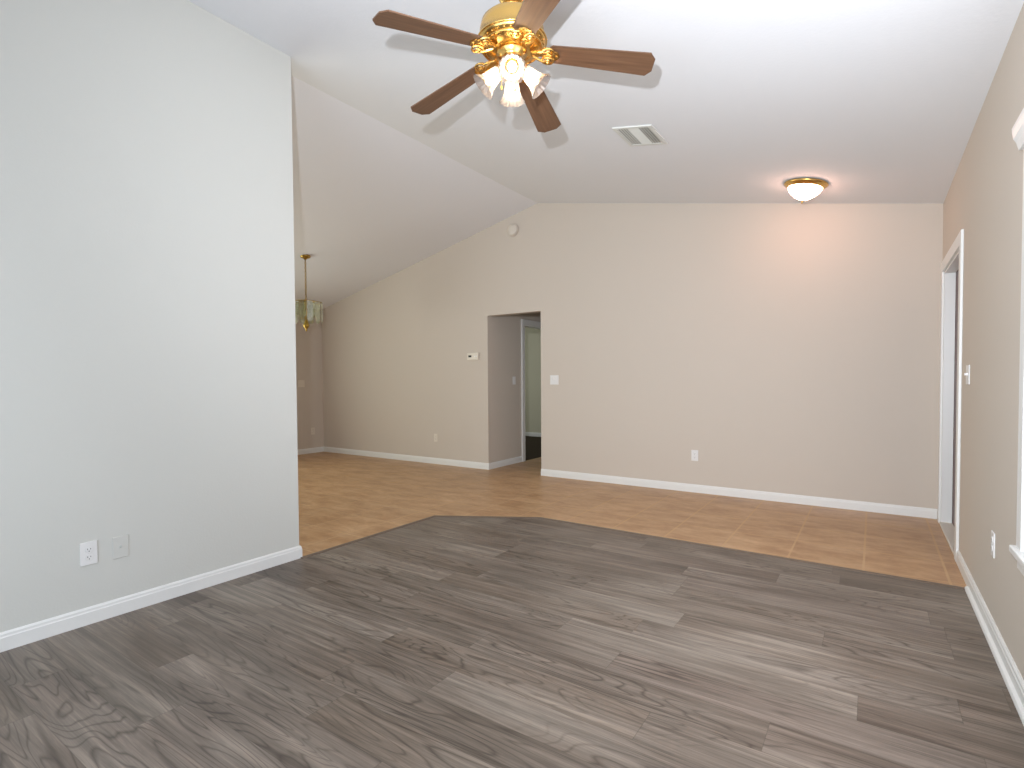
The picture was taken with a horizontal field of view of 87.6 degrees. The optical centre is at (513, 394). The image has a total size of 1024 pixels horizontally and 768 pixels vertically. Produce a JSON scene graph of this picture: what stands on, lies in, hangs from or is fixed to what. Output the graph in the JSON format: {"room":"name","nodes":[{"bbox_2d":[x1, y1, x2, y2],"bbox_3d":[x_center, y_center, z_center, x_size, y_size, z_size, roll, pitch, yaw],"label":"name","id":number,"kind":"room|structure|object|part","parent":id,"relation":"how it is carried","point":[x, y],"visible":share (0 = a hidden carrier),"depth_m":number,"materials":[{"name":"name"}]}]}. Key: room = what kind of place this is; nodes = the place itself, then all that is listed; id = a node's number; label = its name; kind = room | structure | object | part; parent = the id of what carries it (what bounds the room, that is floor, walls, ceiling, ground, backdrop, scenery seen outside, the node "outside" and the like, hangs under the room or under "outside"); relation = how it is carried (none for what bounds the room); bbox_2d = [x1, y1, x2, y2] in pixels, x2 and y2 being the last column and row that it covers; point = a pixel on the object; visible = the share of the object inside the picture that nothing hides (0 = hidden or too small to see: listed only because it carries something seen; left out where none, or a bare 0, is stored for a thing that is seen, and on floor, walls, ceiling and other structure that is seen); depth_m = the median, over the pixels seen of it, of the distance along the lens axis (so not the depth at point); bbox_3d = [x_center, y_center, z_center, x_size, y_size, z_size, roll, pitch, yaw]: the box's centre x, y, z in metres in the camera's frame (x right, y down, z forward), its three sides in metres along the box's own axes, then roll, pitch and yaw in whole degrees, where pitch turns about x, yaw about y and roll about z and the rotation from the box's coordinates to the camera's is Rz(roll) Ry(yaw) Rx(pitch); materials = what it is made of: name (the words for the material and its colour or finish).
{"room":"empty living room","nodes":[
{"label":"empty living room","id":0,"kind":"room"},
{"bbox_2d":[0,0,298,632],"bbox_3d":[-2.536,-0.524,2.158,0.120,3.380,3.604,1,2,34],"label":"wall","id":1,"kind":"structure","parent":0,"point":[148,390],"depth_m":2.84,"materials":[{"name":"grey paint"}]},
{"bbox_2d":[80,540,97,566],"bbox_3d":[-2.126,0.795,2.673,0.009,0.116,0.072,1,2,34],"label":"wall outlet","id":2,"kind":"object","parent":1,"relation":"attached to","point":[88,550],"visible":1,"depth_m":2.67,"materials":[{"name":"white plastic"}]},
{"bbox_2d":[85,546,92,552],"bbox_3d":[-2.123,0.776,2.671,0.003,0.033,0.033,1,2,34],"label":"receptacle","id":3,"kind":"object","parent":2,"relation":"attached to","point":[88,549],"depth_m":2.67,"materials":[{"name":"white plastic"}]},
{"bbox_2d":[85,554,92,560],"bbox_3d":[-2.123,0.815,2.672,0.003,0.033,0.033,1,2,34],"label":"receptacle","id":4,"kind":"object","parent":2,"relation":"attached to","point":[88,557],"depth_m":2.67,"materials":[{"name":"white plastic"}]},
{"bbox_2d":[112,534,128,558],"bbox_3d":[-2.046,0.795,2.785,0.015,0.114,0.072,1,2,34],"label":"cable plate","id":5,"kind":"object","parent":1,"relation":"attached to","point":[120,544],"visible":1,"depth_m":2.79,"materials":[{"name":"grey plastic"}]},
{"bbox_2d":[0,546,301,652],"bbox_3d":[-2.466,1.124,2.170,0.014,0.085,3.618,1,2,34],"label":"baseboard","id":6,"kind":"structure","parent":1,"relation":"attached to","point":[23,635],"depth_m":2.83,"materials":[{"name":"white wood"}]},
{"bbox_2d":[295,307,323,449],"bbox_3d":[-5.353,-0.145,6.249,0.120,2.439,7.210,1,2,34],"label":"wall","id":7,"kind":"structure","parent":0,"point":[309,343],"depth_m":8.99,"materials":[{"name":"beige paint"}]},
{"bbox_2d":[298,380,304,386],"bbox_3d":[-3.513,-0.181,8.856,0.012,0.116,0.118,1,2,34],"label":"light switch","id":8,"kind":"object","parent":7,"relation":"attached to","point":[301,383],"visible":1,"depth_m":8.86,"materials":[{"name":"beige plastic"}]},
{"bbox_2d":[298,446,323,454],"bbox_3d":[-5.290,1.032,6.243,0.014,0.085,7.210,1,2,34],"label":"baseboard","id":9,"kind":"structure","parent":7,"relation":"attached to","point":[316,449],"depth_m":9.00,"materials":[{"name":"white wood"}]},
{"bbox_2d":[0,436,1023,767],"bbox_3d":[-0.779,1.089,5.587,8.466,0.050,11.170,1,2,34],"label":"floor","id":10,"kind":"structure","parent":0,"point":[435,642],"depth_m":2.41,"materials":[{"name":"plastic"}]},
{"bbox_2d":[301,515,964,589],"bbox_3d":[0.670,1.095,3.975,4.131,0.006,1.303,0,2,9],"label":"trim","id":11,"kind":"structure","parent":10,"relation":"on","point":[414,522],"depth_m":3.86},
{"bbox_2d":[493,312,540,461],"bbox_3d":[0.596,-0.248,8.710,0.120,2.440,3.290,1,2,34],"label":"wall","id":12,"kind":"structure","parent":0,"point":[507,328],"depth_m":7.60,"materials":[{"name":"beige paint"}]},
{"bbox_2d":[489,456,521,469],"bbox_3d":[-0.104,0.965,7.575,0.014,0.085,0.833,1,2,34],"label":"baseboard","id":13,"kind":"structure","parent":12,"relation":"attached to","point":[510,461],"depth_m":7.55,"materials":[{"name":"white wood"}]},
{"bbox_2d":[521,319,540,461],"bbox_3d":[0.342,-0.071,8.314,0.146,2.110,0.940,1,2,34],"label":"door frame","id":14,"kind":"structure","parent":12,"relation":"in","point":[524,323],"depth_m":7.91,"materials":[{"name":"white wood"}]},
{"bbox_2d":[525,327,540,432],"bbox_3d":[0.385,-0.323,11.572,3.672,2.440,0.120,1,2,34],"label":"wall","id":15,"kind":"structure","parent":0,"point":[532,336],"depth_m":11.47,"materials":[{"name":"beige paint"}]},
{"bbox_2d":[525,432,540,436],"bbox_3d":[0.355,0.856,11.548,3.672,0.085,0.014,1,2,34],"label":"baseboard","id":16,"kind":"structure","parent":15,"relation":"attached to","point":[526,433],"depth_m":11.49,"materials":[{"name":"white wood"}]},
{"bbox_2d":[188,0,1023,309],"bbox_3d":[-1.856,-1.864,3.833,8.586,1.140,7.450,1,2,34],"label":"ceiling","id":17,"kind":"structure","parent":0,"point":[877,101],"depth_m":3.58,"materials":[{"name":"white paint"}]},
{"bbox_2d":[295,254,322,331],"bbox_3d":[-2.701,-1.316,6.950,0.410,0.991,0.410,1,2,34],"label":"chandelier","id":18,"kind":"object","parent":17,"relation":"hanging from","point":[305,257],"visible":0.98,"depth_m":6.94,"materials":[{"name":"gold metal"}]},
{"bbox_3d":[-2.702,-1.482,6.946,0.022,0.551,0.022,-1,2,-11],"label":"chain","id":19,"kind":"part","parent":18,"relation":"part of","materials":[{"name":"gold metal"}]},
{"bbox_3d":[-2.700,-1.208,6.953,0.402,0.025,0.402,1,2,34],"label":"ring frame","id":20,"kind":"part","parent":18,"relation":"part of","materials":[{"name":"gold metal"}]},
{"bbox_3d":[-2.533,-1.079,7.066,0.005,0.260,0.074,-1,2,-33],"label":"glass panel","id":21,"kind":"part","parent":18,"relation":"part of","materials":[{"name":"glass"}]},
{"bbox_2d":[372,0,654,132],"bbox_3d":[-0.034,-1.646,2.529,1.233,0.514,1.268,1,2,34],"label":"ceiling fan","id":22,"kind":"object","parent":17,"relation":"hanging from","point":[511,36],"visible":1,"depth_m":2.45,"materials":[{"name":"brown wood"}]},
{"bbox_3d":[-0.351,-1.549,2.265,0.484,0.006,0.140,-10,15,-33],"label":"fan blade","id":23,"kind":"part","parent":22,"relation":"part of","materials":[{"name":"brown wood"}]},
{"bbox_3d":[-0.334,-1.562,2.754,0.484,0.006,0.140,-9,5,38],"label":"fan blade","id":24,"kind":"part","parent":22,"relation":"part of","materials":[{"name":"brown wood"}]},
{"bbox_3d":[-0.098,-1.483,2.500,0.074,0.043,0.043,-43,1,1],"label":"bulb","id":25,"kind":"part","parent":22,"relation":"part of","materials":[{"name":"white glass"}]},
{"bbox_3d":[-0.006,-1.481,2.407,0.043,0.043,0.074,0,45,0],"label":"bulb","id":26,"kind":"part","parent":22,"relation":"part of","materials":[{"name":"white glass"}]},
{"bbox_3d":[-0.005,-1.486,2.593,0.043,0.043,0.074,0,-41,0],"label":"bulb","id":27,"kind":"part","parent":22,"relation":"part of","materials":[{"name":"white glass"}]},
{"bbox_3d":[0.087,-1.484,2.500,0.074,0.043,0.043,43,1,-1],"label":"bulb","id":28,"kind":"part","parent":22,"relation":"part of","materials":[{"name":"white glass"}]},
{"bbox_3d":[0.109,-1.547,2.098,0.140,0.006,0.484,8,7,-17],"label":"fan blade","id":29,"kind":"part","parent":22,"relation":"part of","materials":[{"name":"brown wood"}]},
{"bbox_3d":[0.136,-1.568,2.889,0.140,0.006,0.484,-9,-9,19],"label":"fan blade","id":30,"kind":"part","parent":22,"relation":"part of","materials":[{"name":"brown wood"}]},
{"bbox_3d":[0.410,-1.559,2.484,0.484,0.006,0.140,7,-7,2],"label":"fan blade","id":31,"kind":"part","parent":22,"relation":"part of","materials":[{"name":"brown wood"}]},
{"bbox_2d":[612,124,667,145],"bbox_3d":[0.955,-1.942,4.009,0.300,0.066,0.360,1,2,34],"label":"ceiling vent","id":32,"kind":"object","parent":17,"relation":"in","point":[639,135],"visible":1,"depth_m":3.99,"materials":[{"name":"white metal"}]},
{"bbox_2d":[784,178,828,203],"bbox_3d":[2.473,-1.715,4.514,0.337,0.193,0.337,-1,2,-11],"label":"dome light","id":33,"kind":"object","parent":17,"relation":"attached to","point":[802,189],"visible":1,"depth_m":4.43,"materials":[{"name":"white glass"}]},
{"bbox_3d":[2.462,-1.701,4.521,0.262,0.108,0.262,14,9,33],"label":"lamp shade","id":34,"kind":"part","parent":33,"relation":"part of","materials":[{"name":"white glass"}]},
{"bbox_2d":[322,203,942,508],"bbox_3d":[0.203,-0.693,6.903,8.586,3.431,0.120,1,2,34],"label":"wall","id":35,"kind":"structure","parent":0,"point":[794,347],"depth_m":5.74,"materials":[{"name":"beige paint"}]},
{"bbox_2d":[324,447,488,469],"bbox_3d":[-1.805,0.958,8.230,3.566,0.085,0.014,1,2,34],"label":"baseboard","id":36,"kind":"structure","parent":35,"relation":"attached to","point":[469,464],"depth_m":8.04,"materials":[{"name":"white wood"}]},
{"bbox_2d":[434,434,437,441],"bbox_3d":[-1.125,0.628,7.763,0.072,0.116,0.009,1,2,34],"label":"wall outlet","id":37,"kind":"object","parent":35,"relation":"attached to","point":[435,435],"visible":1,"depth_m":7.76,"materials":[{"name":"beige plastic"}]},
{"bbox_2d":[467,353,478,359],"bbox_3d":[-0.554,-0.524,7.330,0.190,0.096,0.029,1,2,34],"label":"thermostat","id":38,"kind":"object","parent":35,"relation":"attached to","point":[470,356],"visible":1,"depth_m":7.31,"materials":[{"name":"beige plastic"}]},
{"bbox_2d":[507,223,518,236],"bbox_3d":[-0.013,-2.132,6.906,0.176,0.176,0.043,1,2,34],"label":"smoke detector","id":39,"kind":"object","parent":35,"relation":"attached to","point":[512,230],"visible":1,"depth_m":6.88,"materials":[{"name":"beige plastic"}]},
{"bbox_2d":[550,375,558,384],"bbox_3d":[0.510,-0.182,6.632,0.118,0.116,0.012,1,2,34],"label":"light switch","id":40,"kind":"object","parent":35,"relation":"attached to","point":[554,379],"visible":1,"depth_m":6.63,"materials":[{"name":"white plastic"}]},
{"bbox_2d":[691,450,697,460],"bbox_3d":[1.937,0.649,5.696,0.072,0.116,0.009,1,2,34],"label":"wall outlet","id":41,"kind":"object","parent":35,"relation":"attached to","point":[694,453],"visible":1,"depth_m":5.69,"materials":[{"name":"white plastic"}]},
{"bbox_2d":[541,469,936,518],"bbox_3d":[1.994,1.003,5.665,3.958,0.085,0.014,1,2,34],"label":"baseboard","id":42,"kind":"structure","parent":35,"relation":"attached to","point":[922,512],"depth_m":5.35,"materials":[{"name":"white wood"}]},
{"bbox_2d":[941,3,1023,679],"bbox_3d":[1.663,-0.179,1.509,0.120,2.673,7.210,1,2,34],"label":"wall","id":43,"kind":"structure","parent":0,"point":[984,198],"depth_m":2.54,"materials":[{"name":"beige paint"}]},
{"bbox_2d":[937,229,963,561],"bbox_3d":[3.287,0.001,3.934,0.134,2.163,1.221,1,2,34],"label":"door","id":44,"kind":"structure","parent":43,"relation":"in","point":[951,308],"depth_m":4.34,"materials":[{"name":"white wood"}]},
{"bbox_2d":[964,365,969,383],"bbox_3d":[2.728,-0.119,3.212,0.018,0.116,0.118,1,2,34],"label":"light switch","id":45,"kind":"object","parent":43,"relation":"attached to","point":[967,373],"visible":1,"depth_m":3.19,"materials":[{"name":"white plastic"}]},
{"bbox_3d":[2.732,-0.119,3.208,0.007,0.116,0.118,1,2,34],"label":"plate","id":46,"kind":"part","parent":45,"relation":"part of","materials":[{"name":"white plastic"}]},
{"bbox_2d":[956,550,1023,725],"bbox_3d":[1.244,1.131,1.045,0.030,0.085,5.905,1,2,34],"label":"baseboard","id":47,"kind":"structure","parent":43,"relation":"attached to","point":[1014,682],"depth_m":2.34,"materials":[{"name":"white wood"}]},
{"bbox_2d":[991,530,994,557],"bbox_3d":[2.239,0.698,2.493,0.009,0.116,0.072,1,2,34],"label":"wall outlet","id":48,"kind":"object","parent":43,"relation":"attached to","point":[992,532],"visible":1,"depth_m":2.48,"materials":[{"name":"white plastic"}]},
{"bbox_2d":[1009,108,1023,575],"bbox_3d":[1.520,-0.155,1.358,0.147,1.665,1.570,1,2,34],"label":"window","id":49,"kind":"structure","parent":43,"relation":"in","point":[1017,550],"depth_m":1.98,"materials":[{"name":"white"}]},
{"bbox_3d":[1.489,0.637,1.404,0.034,0.080,1.560,1,2,34],"label":"sill","id":50,"kind":"part","parent":49,"relation":"part of","materials":[{"name":"white"}]},
{"bbox_3d":[1.474,-0.945,1.365,0.047,0.085,1.570,1,2,34],"label":"cornice","id":51,"kind":"part","parent":49,"relation":"part of","materials":[{"name":"white"}]}
]}

